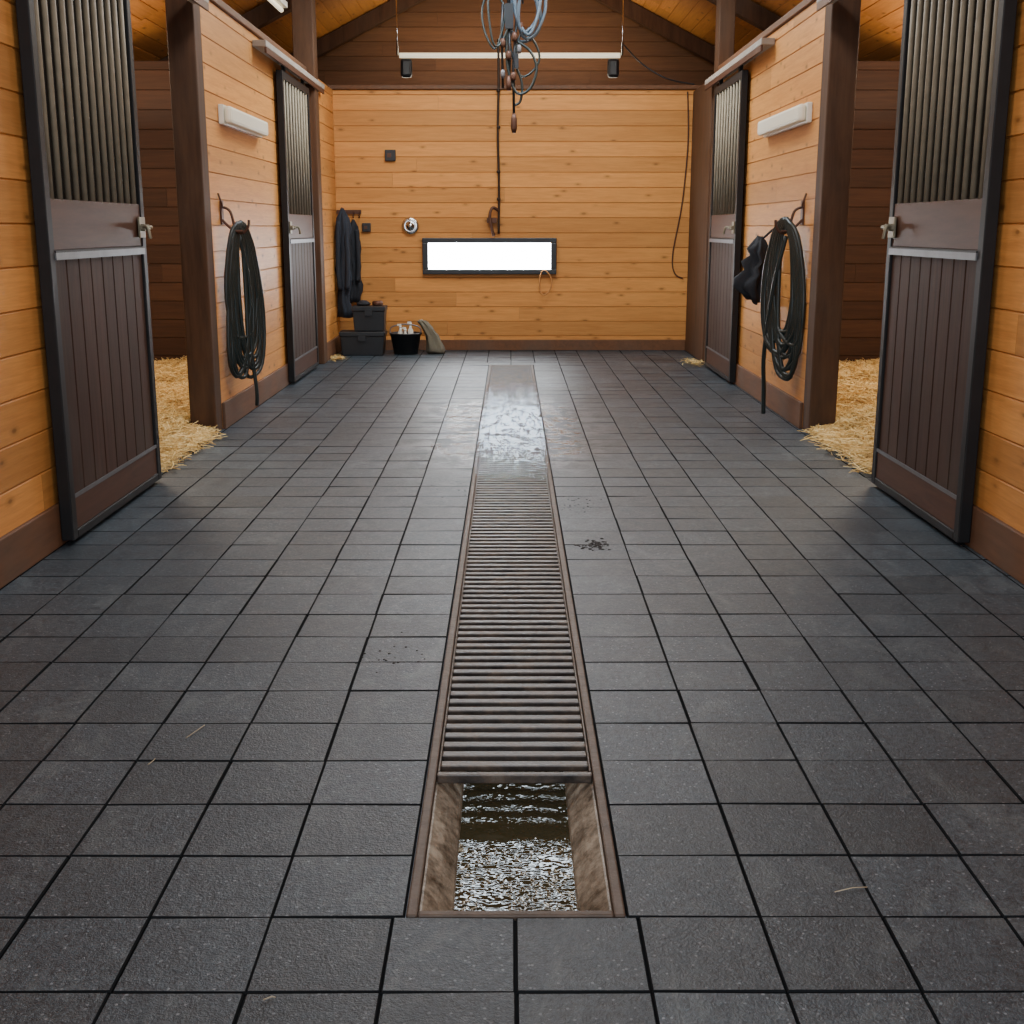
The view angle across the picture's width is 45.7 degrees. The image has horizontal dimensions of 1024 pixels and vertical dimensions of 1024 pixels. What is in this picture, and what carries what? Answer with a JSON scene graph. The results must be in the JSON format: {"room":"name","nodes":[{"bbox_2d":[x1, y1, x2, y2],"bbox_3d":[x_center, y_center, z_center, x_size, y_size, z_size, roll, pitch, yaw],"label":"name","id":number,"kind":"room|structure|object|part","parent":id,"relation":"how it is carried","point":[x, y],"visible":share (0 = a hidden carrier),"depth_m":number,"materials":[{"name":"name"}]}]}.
{"room":"horse stable aisle","nodes":[
{"label":"horse stable aisle","id":0,"kind":"room"},
{"bbox_2d":[0,0,58,536],"bbox_3d":[-1.894,-0.561,2.176,0.120,2.600,7.500,0,13,0],"label":"wall","id":1,"kind":"structure","parent":0,"point":[28,478],"depth_m":4.52,"materials":[{"name":"brown wood"}]},
{"bbox_2d":[0,502,66,588],"bbox_3d":[-1.824,0.622,2.453,0.020,0.170,7.500,0,13,0],"label":"baseboard","id":2,"kind":"structure","parent":1,"relation":"attached to","point":[21,548],"depth_m":4.57,"materials":[{"name":"brown wood"}]},
{"bbox_2d":[15,0,161,540],"bbox_3d":[-1.755,-1.233,5.236,0.124,2.475,1.275,0,13,0],"label":"door","id":3,"kind":"structure","parent":1,"relation":"in","point":[77,57],"depth_m":5.13,"materials":[{"name":"brown wood"}]},
{"bbox_2d":[33,0,136,204],"bbox_3d":[-1.783,-1.826,5.095,0.023,1.025,1.086,0,13,0],"label":"grille","id":4,"kind":"object","parent":3,"relation":"attached to","point":[78,47],"depth_m":5.08,"materials":[{"name":"grey metal"}]},
{"bbox_3d":[-1.793,-1.237,5.233,0.040,0.195,1.160,0,13,0],"label":"lock rail","id":5,"kind":"part","parent":3,"relation":"part of","materials":[{"name":"brown wood"}]},
{"bbox_3d":[-1.794,-0.651,5.370,0.030,0.940,1.160,0,13,0],"label":"plank panel","id":6,"kind":"part","parent":3,"relation":"part of","materials":[{"name":"brown wood"}]},
{"bbox_3d":[-1.793,-0.127,5.492,0.040,0.135,1.160,0,13,0],"label":"rail","id":7,"kind":"part","parent":3,"relation":"part of","materials":[{"name":"brown wood"}]},
{"bbox_2d":[188,0,208,10],"bbox_3d":[-1.790,-2.576,5.489,0.099,0.085,3.070,0,13,0],"label":"door track","id":8,"kind":"object","parent":1,"relation":"attached to","point":[204,4],"visible":1,"depth_m":6.88,"materials":[{"name":"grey metal"}]},
{"bbox_2d":[134,61,186,363],"bbox_3d":[-3.194,-2.483,10.392,2.449,2.600,0.080,0,13,0],"label":"wall","id":9,"kind":"structure","parent":0,"point":[152,78],"depth_m":10.32,"materials":[{"name":"brown wood"}]},
{"bbox_2d":[200,1,299,421],"bbox_3d":[-1.906,-2.225,9.289,0.120,2.600,3.790,0,13,0],"label":"wall","id":10,"kind":"structure","parent":0,"point":[244,169],"depth_m":8.31,"materials":[{"name":"brown wood"}]},
{"bbox_2d":[165,0,222,431],"bbox_3d":[-1.922,-2.146,7.274,0.162,3.365,0.169,0,13,0],"label":"wooden post","id":11,"kind":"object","parent":10,"relation":"attached to","point":[183,22],"depth_m":7.29,"materials":[{"name":"brown wood"}]},
{"bbox_2d":[217,193,249,233],"bbox_3d":[-1.751,-1.878,7.649,0.182,0.252,0.144,0,13,0],"label":"hook","id":12,"kind":"object","parent":10,"relation":"attached to","point":[222,207],"visible":1,"depth_m":7.68,"materials":[{"name":"brown metal"}]},
{"bbox_2d":[224,220,265,405],"bbox_3d":[-1.725,-1.280,7.888,0.046,1.202,0.438,5,14,21],"label":"garden hose","id":13,"kind":"object","parent":12,"relation":"hanging from","point":[239,340],"visible":1,"depth_m":7.84,"materials":[{"name":"black rubber"}]},
{"bbox_2d":[218,104,267,137],"bbox_3d":[-1.802,-2.633,8.203,0.084,0.120,1.220,0,13,0],"label":"wall lamp","id":14,"kind":"object","parent":10,"relation":"attached to","point":[228,116],"visible":1,"depth_m":7.96,"materials":[{"name":"white plastic"}]},
{"bbox_2d":[222,363,289,428],"bbox_3d":[-1.836,-1.041,9.564,0.020,0.170,3.775,0,13,0],"label":"baseboard","id":15,"kind":"structure","parent":10,"relation":"attached to","point":[236,407],"depth_m":8.50,"materials":[{"name":"brown wood"}]},
{"bbox_2d":[209,0,306,70],"bbox_3d":[-1.906,-3.513,8.988,0.160,0.045,3.770,0,13,0],"label":"trim","id":16,"kind":"structure","parent":10,"relation":"on","point":[220,4],"depth_m":8.44,"materials":[{"name":"brown wood"}]},
{"bbox_2d":[252,40,324,93],"bbox_3d":[-1.797,-3.626,9.978,0.099,0.085,2.790,0,13,0],"label":"door track","id":17,"kind":"object","parent":10,"relation":"attached to","point":[263,46],"visible":0.92,"depth_m":9.45,"materials":[{"name":"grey metal"}]},
{"bbox_2d":[276,65,318,382],"bbox_3d":[-1.764,-2.410,10.265,0.124,2.475,1.305,0,13,0],"label":"door","id":18,"kind":"structure","parent":10,"relation":"in","point":[293,104],"depth_m":10.13,"materials":[{"name":"brown wood"}]},
{"bbox_2d":[284,80,310,215],"bbox_3d":[-1.792,-3.004,10.129,0.023,1.025,1.081,0,13,0],"label":"grille","id":19,"kind":"object","parent":18,"relation":"attached to","point":[295,95],"depth_m":10.12,"materials":[{"name":"grey metal"}]},
{"bbox_3d":[-1.802,-2.415,10.267,0.040,0.195,1.190,0,13,0],"label":"lock rail","id":20,"kind":"part","parent":18,"relation":"part of","materials":[{"name":"brown wood"}]},
{"bbox_3d":[-1.803,-1.829,10.404,0.030,0.940,1.190,0,13,0],"label":"plank panel","id":21,"kind":"part","parent":18,"relation":"part of","materials":[{"name":"brown wood"}]},
{"bbox_3d":[-1.802,-1.305,10.527,0.040,0.135,1.190,0,13,0],"label":"rail","id":22,"kind":"part","parent":18,"relation":"part of","materials":[{"name":"brown wood"}]},
{"bbox_2d":[291,0,327,363],"bbox_3d":[-1.857,-3.068,11.149,0.185,3.395,0.205,0,13,0],"label":"trim","id":23,"kind":"structure","parent":10,"relation":"attached to","point":[304,36],"depth_m":11.00,"materials":[{"name":"brown wood"}]},
{"bbox_2d":[318,79,339,341],"bbox_3d":[-1.856,-2.834,11.894,0.120,2.600,1.138,0,13,0],"label":"wall","id":24,"kind":"structure","parent":0,"point":[326,121],"depth_m":11.94,"materials":[{"name":"brown wood"}]},
{"bbox_2d":[327,335,341,359],"bbox_3d":[-1.786,-1.650,12.164,0.020,0.170,1.115,0,13,0],"label":"baseboard","id":25,"kind":"structure","parent":24,"relation":"attached to","point":[334,345],"depth_m":12.14,"materials":[{"name":"brown wood"}]},
{"bbox_2d":[0,350,1023,1023],"bbox_3d":[-0.011,-0.276,6.708,9.000,0.021,16.410,0,13,0],"label":"floor","id":26,"kind":"structure","parent":0,"point":[803,689],"depth_m":3.08,"materials":[{"name":"tile"}]},
{"bbox_2d":[154,356,190,440],"bbox_3d":[-3.191,-0.785,8.328,2.361,0.228,4.518,0,13,0],"label":"bedding","id":27,"kind":"object","parent":26,"relation":"on","point":[171,380],"visible":0.16,"depth_m":8.20,"materials":[{"name":"beige plant"}]},
{"bbox_2d":[159,421,226,471],"bbox_3d":[-1.866,-0.373,6.861,0.292,0.095,1.387,0,13,0],"label":"straw spill","id":28,"kind":"object","parent":26,"relation":"on","point":[186,438],"visible":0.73,"depth_m":6.98,"materials":[{"name":"beige plant"}]},
{"bbox_2d":[330,354,347,361],"bbox_3d":[-1.673,-1.513,11.867,0.187,0.047,0.573,0,13,0],"label":"straw wisps","id":29,"kind":"object","parent":26,"relation":"on","point":[336,356],"visible":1,"depth_m":11.86,"materials":[{"name":"beige plant"}]},
{"bbox_2d":[339,330,386,355],"bbox_3d":[-1.501,-1.712,12.275,0.456,0.240,0.286,0,13,0],"label":"storage box","id":30,"kind":"object","parent":26,"relation":"on","point":[353,343],"visible":0.96,"depth_m":12.16,"materials":[{"name":"black plastic"}]},
{"bbox_3d":[-1.501,-1.806,12.258,0.456,0.048,0.276,0,13,0],"label":"lid","id":31,"kind":"part","parent":30,"relation":"part of","materials":[{"name":"black plastic"}]},
{"bbox_2d":[351,305,387,330],"bbox_3d":[-1.431,-1.952,12.224,0.336,0.248,0.256,0,13,0],"label":"storage box","id":32,"kind":"object","parent":30,"relation":"on","point":[365,317],"visible":1,"depth_m":12.12,"materials":[{"name":"black plastic"}]},
{"bbox_2d":[356,300,370,305],"bbox_3d":[-1.492,-2.101,12.198,0.150,0.051,0.120,0,13,0],"label":"glove","id":33,"kind":"object","parent":32,"relation":"on","point":[362,302],"visible":1,"depth_m":12.16,"materials":[{"name":"black fabric"}]},
{"bbox_3d":[-1.431,-2.050,12.207,0.336,0.050,0.246,0,13,0],"label":"lid","id":34,"kind":"part","parent":32,"relation":"part of","materials":[{"name":"black plastic"}]},
{"bbox_2d":[372,301,382,305],"bbox_3d":[-1.351,-2.099,12.200,0.110,0.045,0.110,0,13,0],"label":"tin","id":35,"kind":"object","parent":32,"relation":"on","point":[374,303],"visible":1,"depth_m":12.16,"materials":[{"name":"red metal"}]},
{"bbox_2d":[355,632,424,672],"bbox_3d":[-0.340,0.425,3.663,0.195,0.002,0.344,6,15,25],"label":"crumbs","id":36,"kind":"object","parent":26,"relation":"on","point":[401,632],"visible":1,"depth_m":3.61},
{"bbox_2d":[389,324,421,354],"bbox_3d":[-1.081,-1.761,12.341,0.330,0.306,0.330,0,13,0],"label":"bucket","id":37,"kind":"object","parent":26,"relation":"on","point":[403,344],"visible":0.94,"depth_m":12.25,"materials":[{"name":"black plastic"}]},
{"bbox_2d":[397,324,402,333],"bbox_3d":[-1.133,-1.764,12.320,0.057,0.288,0.053,0,13,0],"label":"bottle","id":38,"kind":"object","parent":37,"relation":"in","point":[399,325],"visible":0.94,"depth_m":12.29,"materials":[{"name":"white plastic"}]},
{"bbox_3d":[-1.081,-1.859,12.319,0.324,0.106,0.012,0,13,0],"label":"handle","id":39,"kind":"part","parent":37,"relation":"part of","materials":[{"name":"metal"}]},
{"bbox_2d":[407,322,412,333],"bbox_3d":[-1.032,-1.780,12.348,0.057,0.308,0.053,0,13,0],"label":"bottle","id":40,"kind":"object","parent":37,"relation":"in","point":[410,330],"visible":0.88,"depth_m":12.31,"materials":[{"name":"white plastic"}]},
{"bbox_2d":[417,319,444,353],"bbox_3d":[-0.825,-1.788,12.378,0.290,0.347,0.206,0,13,0],"label":"cloth sack","id":41,"kind":"object","parent":26,"relation":"on","point":[434,344],"visible":1,"depth_m":12.33,"materials":[{"name":"beige fabric"}]},
{"bbox_2d":[406,365,625,920],"bbox_3d":[-0.001,-0.205,6.838,0.411,0.223,9.346,0,13,0],"label":"floor drain","id":42,"kind":"object","parent":26,"relation":"in","point":[598,892],"depth_m":3.46,"materials":[{"name":"metal"}]},
{"bbox_3d":[-0.008,-1.250,10.868,0.364,0.021,0.964,0,13,0],"label":"drain grate","id":43,"kind":"part","parent":42,"relation":"part of","materials":[{"name":"grey metal"}]},
{"bbox_3d":[-0.005,-0.809,8.986,0.364,0.021,0.964,0,13,0],"label":"drain grate","id":44,"kind":"part","parent":42,"relation":"part of","materials":[{"name":"grey metal"}]},
{"bbox_3d":[-0.006,-1.029,9.927,0.364,0.021,0.964,0,13,0],"label":"drain grate","id":45,"kind":"part","parent":42,"relation":"part of","materials":[{"name":"grey metal"}]},
{"bbox_3d":[-0.001,-0.369,7.104,0.364,0.021,0.964,0,13,0],"label":"drain grate","id":46,"kind":"part","parent":42,"relation":"part of","materials":[{"name":"grey metal"}]},
{"bbox_3d":[-0.003,-0.589,8.045,0.364,0.021,0.964,0,13,0],"label":"drain grate","id":47,"kind":"part","parent":42,"relation":"part of","materials":[{"name":"grey metal"}]},
{"bbox_3d":[0.002,0.072,5.222,0.364,0.021,0.964,0,13,0],"label":"drain grate","id":48,"kind":"part","parent":42,"relation":"part of","materials":[{"name":"grey metal"}]},
{"bbox_3d":[0.000,-0.148,6.163,0.364,0.021,0.964,0,13,0],"label":"drain grate","id":49,"kind":"part","parent":42,"relation":"part of","materials":[{"name":"grey metal"}]},
{"bbox_3d":[0.004,0.292,4.281,0.364,0.021,0.964,0,13,0],"label":"drain grate","id":50,"kind":"part","parent":42,"relation":"part of","materials":[{"name":"grey metal"}]},
{"bbox_3d":[0.005,0.512,3.340,0.364,0.021,0.964,0,13,0],"label":"drain grate","id":51,"kind":"part","parent":42,"relation":"part of","materials":[{"name":"metal"}]},
{"bbox_2d":[454,771,576,910],"bbox_3d":[-0.001,-0.223,6.834,0.251,0.002,9.150,0,13,0],"label":"water","id":52,"kind":"object","parent":42,"relation":"in","point":[514,854],"visible":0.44,"depth_m":2.69,"materials":[{"name":"grey liquid"}]},
{"bbox_2d":[574,538,610,550],"bbox_3d":[0.323,0.130,4.922,0.144,0.003,0.200,0,13,0],"label":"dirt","id":53,"kind":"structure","parent":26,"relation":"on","point":[597,543],"depth_m":4.91,"materials":[{"name":"black soil"}]},
{"bbox_2d":[679,357,701,366],"bbox_3d":[1.683,-1.435,11.534,0.251,0.047,0.860,0,13,0],"label":"straw wisps","id":54,"kind":"object","parent":26,"relation":"on","point":[700,361],"visible":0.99,"depth_m":11.44,"materials":[{"name":"beige plant"}]},
{"bbox_2d":[797,420,873,473],"bbox_3d":[1.879,-0.375,6.816,0.292,0.119,1.487,0,13,0],"label":"straw spill","id":55,"kind":"object","parent":26,"relation":"on","point":[835,437],"visible":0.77,"depth_m":6.88,"materials":[{"name":"beige plant"}]},
{"bbox_2d":[835,887,867,891],"bbox_3d":[0.656,0.729,2.350,0.070,0.004,0.004,-3,14,-14],"label":"stalk","id":56,"kind":"object","parent":26,"relation":"on","point":[851,887],"visible":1,"depth_m":2.35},
{"bbox_2d":[835,358,879,441],"bbox_3d":[3.181,-0.777,8.289,2.326,0.231,4.618,0,13,0],"label":"bedding","id":57,"kind":"object","parent":26,"relation":"on","point":[857,381],"visible":0.15,"depth_m":8.27,"materials":[{"name":"beige plant"}]},
{"bbox_2d":[333,90,694,339],"bbox_3d":[-0.004,-2.979,12.510,3.895,2.600,0.120,0,13,0],"label":"wall","id":58,"kind":"structure","parent":0,"point":[600,173],"depth_m":12.40,"materials":[{"name":"brown wood"}]},
{"bbox_2d":[337,207,360,217],"bbox_3d":[-1.667,-3.031,12.301,0.250,0.107,0.256,0,13,0],"label":"coat rack","id":59,"kind":"object","parent":58,"relation":"attached to","point":[353,212],"visible":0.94,"depth_m":12.40,"materials":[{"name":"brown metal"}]},
{"bbox_2d":[334,208,352,317],"bbox_3d":[-1.704,-2.518,12.298,0.184,1.094,0.151,0,13,0],"label":"jacket","id":60,"kind":"object","parent":59,"relation":"hanging from","point":[343,228],"visible":0.99,"depth_m":12.24,"materials":[{"name":"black fabric"}]},
{"bbox_2d":[349,219,362,302],"bbox_3d":[-1.623,-2.571,12.456,0.178,0.843,0.113,0,13,0],"label":"jacket","id":61,"kind":"object","parent":59,"relation":"hanging from","point":[356,290],"visible":0.81,"depth_m":12.43,"materials":[{"name":"black fabric"}]},
{"bbox_2d":[362,223,370,231],"bbox_3d":[-1.492,-2.916,12.441,0.088,0.088,0.037,0,13,0],"label":"power socket","id":62,"kind":"object","parent":58,"relation":"attached to","point":[366,227],"visible":1,"depth_m":12.43,"materials":[{"name":"black plastic"}]},
{"bbox_2d":[385,150,395,160],"bbox_3d":[-1.232,-3.608,12.279,0.110,0.110,0.037,0,13,0],"label":"power socket","id":63,"kind":"object","parent":58,"relation":"attached to","point":[390,155],"visible":1,"depth_m":12.27,"materials":[{"name":"black plastic"}]},
{"bbox_2d":[402,217,418,234],"bbox_3d":[-1.042,-2.928,12.427,0.176,0.176,0.060,0,13,0],"label":"boss","id":64,"kind":"object","parent":58,"relation":"attached to","point":[410,225],"visible":1,"depth_m":12.42,"materials":[{"name":"silver metal"}]},
{"bbox_2d":[422,238,556,273],"bbox_3d":[-0.232,-2.635,12.503,1.380,0.366,0.049,0,13,0],"label":"window","id":65,"kind":"structure","parent":58,"relation":"in","point":[439,255],"depth_m":12.50,"materials":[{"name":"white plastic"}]},
{"bbox_3d":[-0.232,-2.638,12.516,1.260,0.266,0.016,0,13,0],"label":"pane","id":66,"kind":"part","parent":65,"relation":"part of","materials":[{"name":"white glass"}]},
{"bbox_2d":[539,270,552,294],"bbox_3d":[0.348,-2.367,12.531,0.142,0.264,0.012,0,13,0],"label":"loop","id":67,"kind":"object","parent":65,"relation":"hanging from","point":[542,270],"visible":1,"depth_m":12.53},
{"bbox_2d":[487,39,500,235],"bbox_3d":[-0.186,-3.748,12.209,0.141,1.905,0.096,0,13,0],"label":"pipe","id":68,"kind":"object","parent":58,"relation":"attached to","point":[490,220],"visible":0.96,"depth_m":12.28,"materials":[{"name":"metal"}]},
{"bbox_2d":[487,206,498,235],"bbox_3d":[-0.192,-2.966,12.389,0.130,0.301,0.090,0,13,0],"label":"halter","id":69,"kind":"object","parent":68,"relation":"on","point":[490,220],"depth_m":12.37,"materials":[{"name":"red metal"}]},
{"bbox_2d":[327,85,701,89],"bbox_3d":[-0.004,-4.263,12.205,3.895,0.040,0.170,0,13,0],"label":"trim","id":70,"kind":"structure","parent":58,"relation":"on","point":[333,87],"depth_m":12.12,"materials":[{"name":"brown wood"}]},
{"bbox_2d":[385,340,684,349],"bbox_3d":[0.018,-1.750,12.726,3.590,0.110,0.020,0,13,0],"label":"baseboard","id":71,"kind":"structure","parent":58,"relation":"attached to","point":[448,344],"depth_m":12.72,"materials":[{"name":"brown wood"}]},
{"bbox_2d":[672,91,688,278],"bbox_3d":[1.717,-3.312,12.366,0.137,1.846,0.014,0,13,0],"label":"cable","id":72,"kind":"object","parent":58,"relation":"attached to","point":[687,91],"visible":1,"depth_m":12.36,"materials":[{"name":"black rubber"}]},
{"bbox_2d":[317,0,713,84],"bbox_3d":[-0.025,-4.310,14.140,9.000,4.450,0.100,0,13,0],"label":"wall","id":73,"kind":"structure","parent":0,"point":[430,26],"depth_m":13.86,"materials":[{"name":"brown wood"}]},
{"bbox_2d":[396,0,504,77],"bbox_3d":[-0.639,-4.907,12.618,1.122,0.751,0.090,0,13,0],"label":"lamp","id":74,"kind":"object","parent":73,"relation":"hanging from","point":[406,63],"depth_m":12.63,"materials":[{"name":"beige"}]},
{"bbox_2d":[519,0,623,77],"bbox_3d":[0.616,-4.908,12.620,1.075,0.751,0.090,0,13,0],"label":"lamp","id":75,"kind":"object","parent":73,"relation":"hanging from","point":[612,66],"depth_m":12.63,"materials":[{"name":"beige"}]},
{"bbox_2d":[623,44,694,84],"bbox_3d":[1.496,-4.577,12.411,0.822,0.453,0.058,8,15,30],"label":"cable","id":76,"kind":"object","parent":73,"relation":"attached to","point":[624,45],"visible":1,"depth_m":12.45,"materials":[{"name":"black plastic"}]},
{"bbox_2d":[130,0,903,60],"bbox_3d":[-0.011,-3.465,5.993,9.254,2.352,16.250,0,13,0],"label":"ceiling","id":77,"kind":"structure","parent":0,"point":[881,21],"depth_m":11.02,"materials":[{"name":"brown wood"}]},
{"bbox_2d":[268,0,287,11],"bbox_3d":[-1.968,-4.242,9.633,0.100,0.288,1.500,0,13,0],"label":"ceiling lamp","id":78,"kind":"object","parent":77,"relation":"hanging from","point":[279,5],"visible":1,"depth_m":10.17,"materials":[{"name":"white plastic"}]},
{"bbox_2d":[290,0,714,64],"bbox_3d":[-0.025,-5.204,13.623,8.560,2.310,0.120,0,13,0],"label":"trim","id":79,"kind":"structure","parent":77,"relation":"attached to","point":[386,11],"depth_m":13.52,"materials":[{"name":"brown wood"}]},
{"bbox_3d":[-0.021,-5.747,11.570,0.120,0.180,4.050,0,13,0],"label":"trim","id":80,"kind":"structure","parent":77,"relation":"attached to","visible":0},
{"bbox_2d":[481,0,546,132],"bbox_3d":[0.018,-4.335,10.293,0.566,2.151,0.179,0,13,0],"label":"hose","id":81,"kind":"object","parent":80,"relation":"hanging from","point":[507,9],"visible":1,"depth_m":10.35,"materials":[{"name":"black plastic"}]},
{"bbox_2d":[723,1,824,424],"bbox_3d":[1.908,-2.380,9.952,0.120,2.600,5.139,0,13,0],"label":"wall","id":82,"kind":"structure","parent":0,"point":[779,169],"depth_m":8.28,"materials":[{"name":"brown wood"}]},
{"bbox_2d":[159,0,859,60],"bbox_3d":[-0.020,-4.623,11.140,8.560,2.310,0.120,0,13,0],"label":"trim","id":83,"kind":"structure","parent":82,"relation":"attached to","point":[752,13],"depth_m":11.10,"materials":[{"name":"brown wood"}]},
{"bbox_2d":[685,83,713,361],"bbox_3d":[1.889,-2.817,11.863,0.150,2.580,1.180,0,13,0],"label":"wooden post","id":84,"kind":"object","parent":82,"relation":"attached to","point":[702,98],"depth_m":11.75,"materials":[{"name":"brown wood"}]},
{"bbox_2d":[704,0,735,362],"bbox_3d":[1.896,-3.040,11.087,0.140,3.368,0.210,0,13,0],"label":"trim","id":85,"kind":"structure","parent":82,"relation":"attached to","point":[725,9],"depth_m":10.73,"materials":[{"name":"brown wood"}]},
{"bbox_2d":[705,65,747,381],"bbox_3d":[1.763,-2.411,10.271,0.124,2.475,1.305,0,13,0],"label":"door","id":86,"kind":"structure","parent":82,"relation":"in","point":[730,97],"depth_m":10.13,"materials":[{"name":"brown wood"}]},
{"bbox_3d":[1.801,-1.307,10.532,0.040,0.135,1.190,0,13,0],"label":"rail","id":87,"kind":"part","parent":86,"relation":"part of","materials":[{"name":"brown wood"}]},
{"bbox_3d":[1.802,-1.830,10.410,0.030,0.940,1.190,0,13,0],"label":"plank panel","id":88,"kind":"part","parent":86,"relation":"part of","materials":[{"name":"brown wood"}]},
{"bbox_3d":[1.801,-2.417,10.273,0.040,0.195,1.190,0,13,0],"label":"lock rail","id":89,"kind":"part","parent":86,"relation":"part of","materials":[{"name":"brown wood"}]},
{"bbox_2d":[713,80,739,214],"bbox_3d":[1.791,-3.006,10.135,0.023,1.025,1.081,0,13,0],"label":"grille","id":90,"kind":"object","parent":86,"relation":"attached to","point":[728,95],"depth_m":10.12,"materials":[{"name":"grey metal"}]},
{"bbox_2d":[705,38,774,89],"bbox_3d":[1.797,-3.576,9.765,0.099,0.085,2.540,0,13,0],"label":"door track","id":91,"kind":"object","parent":82,"relation":"attached to","point":[763,44],"visible":0.98,"depth_m":9.33,"materials":[{"name":"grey metal"}]},
{"bbox_2d":[733,229,772,304],"bbox_3d":[1.690,-1.718,8.451,0.262,0.540,0.227,9,16,33],"label":"bag","id":92,"kind":"object","parent":82,"relation":"hanging from","point":[747,282],"visible":0.77,"depth_m":8.40,"materials":[{"name":"black fabric"}]},
{"bbox_2d":[732,363,802,428],"bbox_3d":[1.839,-1.035,9.536,0.020,0.170,3.705,0,13,0],"label":"baseboard","id":93,"kind":"structure","parent":82,"relation":"attached to","point":[787,406],"depth_m":8.50,"materials":[{"name":"brown wood"}]},
{"bbox_2d":[718,0,816,69],"bbox_3d":[1.909,-3.506,8.960,0.160,0.045,3.700,0,13,0],"label":"trim","id":94,"kind":"structure","parent":82,"relation":"on","point":[804,4],"depth_m":8.41,"materials":[{"name":"brown wood"}]},
{"bbox_2d":[757,102,812,137],"bbox_3d":[1.808,-2.613,8.116,0.084,0.120,1.310,0,13,0],"label":"wall lamp","id":95,"kind":"object","parent":82,"relation":"attached to","point":[801,114],"visible":1,"depth_m":7.87,"materials":[{"name":"white plastic"}]},
{"bbox_2d":[774,193,806,233],"bbox_3d":[1.760,-1.884,7.674,0.182,0.252,0.144,0,13,0],"label":"hook","id":96,"kind":"object","parent":82,"relation":"attached to","point":[802,207],"visible":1,"depth_m":7.71,"materials":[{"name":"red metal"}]},
{"bbox_2d":[760,217,805,413],"bbox_3d":[1.743,-1.250,7.885,0.099,1.304,0.510,-3,14,-15],"label":"garden hose","id":97,"kind":"object","parent":96,"relation":"hanging from","point":[792,334],"visible":0.96,"depth_m":7.83,"materials":[{"name":"black rubber"}]},
{"bbox_2d":[802,0,860,431],"bbox_3d":[1.934,-2.138,7.282,0.167,3.345,0.169,0,13,0],"label":"wooden post","id":98,"kind":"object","parent":82,"relation":"attached to","point":[842,18],"depth_m":7.28,"materials":[{"name":"brown wood"}]},
{"bbox_2d":[839,61,899,363],"bbox_3d":[3.175,-2.486,10.403,2.414,2.600,0.080,0,13,0],"label":"wall","id":99,"kind":"structure","parent":0,"point":[876,95],"depth_m":10.34,"materials":[{"name":"brown wood"}]},
{"bbox_2d":[973,0,1023,533],"bbox_3d":[1.921,-0.551,2.134,0.120,2.600,7.400,0,13,0],"label":"wall","id":100,"kind":"structure","parent":0,"point":[999,478],"depth_m":4.53,"materials":[{"name":"brown wood"}]},
{"bbox_2d":[816,0,837,10],"bbox_3d":[1.804,-2.577,5.495,0.099,0.085,3.070,0,13,0],"label":"door track","id":101,"kind":"object","parent":100,"relation":"attached to","point":[821,4],"visible":1,"depth_m":6.87,"materials":[{"name":"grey metal"}]},
{"bbox_2d":[871,0,1017,542],"bbox_3d":[1.772,-1.217,5.169,0.124,2.475,1.205,0,13,0],"label":"door","id":102,"kind":"structure","parent":100,"relation":"in","point":[956,56],"depth_m":5.08,"materials":[{"name":"brown wood"}]},
{"bbox_3d":[1.810,-0.112,5.425,0.040,0.135,1.090,0,13,0],"label":"rail","id":103,"kind":"part","parent":102,"relation":"part of","materials":[{"name":"brown wood"}]},
{"bbox_3d":[1.811,-0.635,5.303,0.030,0.940,1.090,0,13,0],"label":"plank panel","id":104,"kind":"part","parent":102,"relation":"part of","materials":[{"name":"brown wood"}]},
{"bbox_3d":[1.810,-1.222,5.166,0.040,0.195,1.090,0,13,0],"label":"lock rail","id":105,"kind":"part","parent":102,"relation":"part of","materials":[{"name":"brown wood"}]},
{"bbox_2d":[897,0,998,204],"bbox_3d":[1.800,-1.811,5.028,0.023,1.025,1.022,0,13,0],"label":"grille","id":106,"kind":"object","parent":102,"relation":"attached to","point":[954,51],"depth_m":5.02,"materials":[{"name":"grey metal"}]},
{"bbox_2d":[964,504,1023,584],"bbox_3d":[1.851,0.632,2.411,0.020,0.170,7.400,0,13,0],"label":"baseboard","id":107,"kind":"structure","parent":100,"relation":"attached to","point":[998,542],"depth_m":4.59,"materials":[{"name":"brown wood"}]}
]}

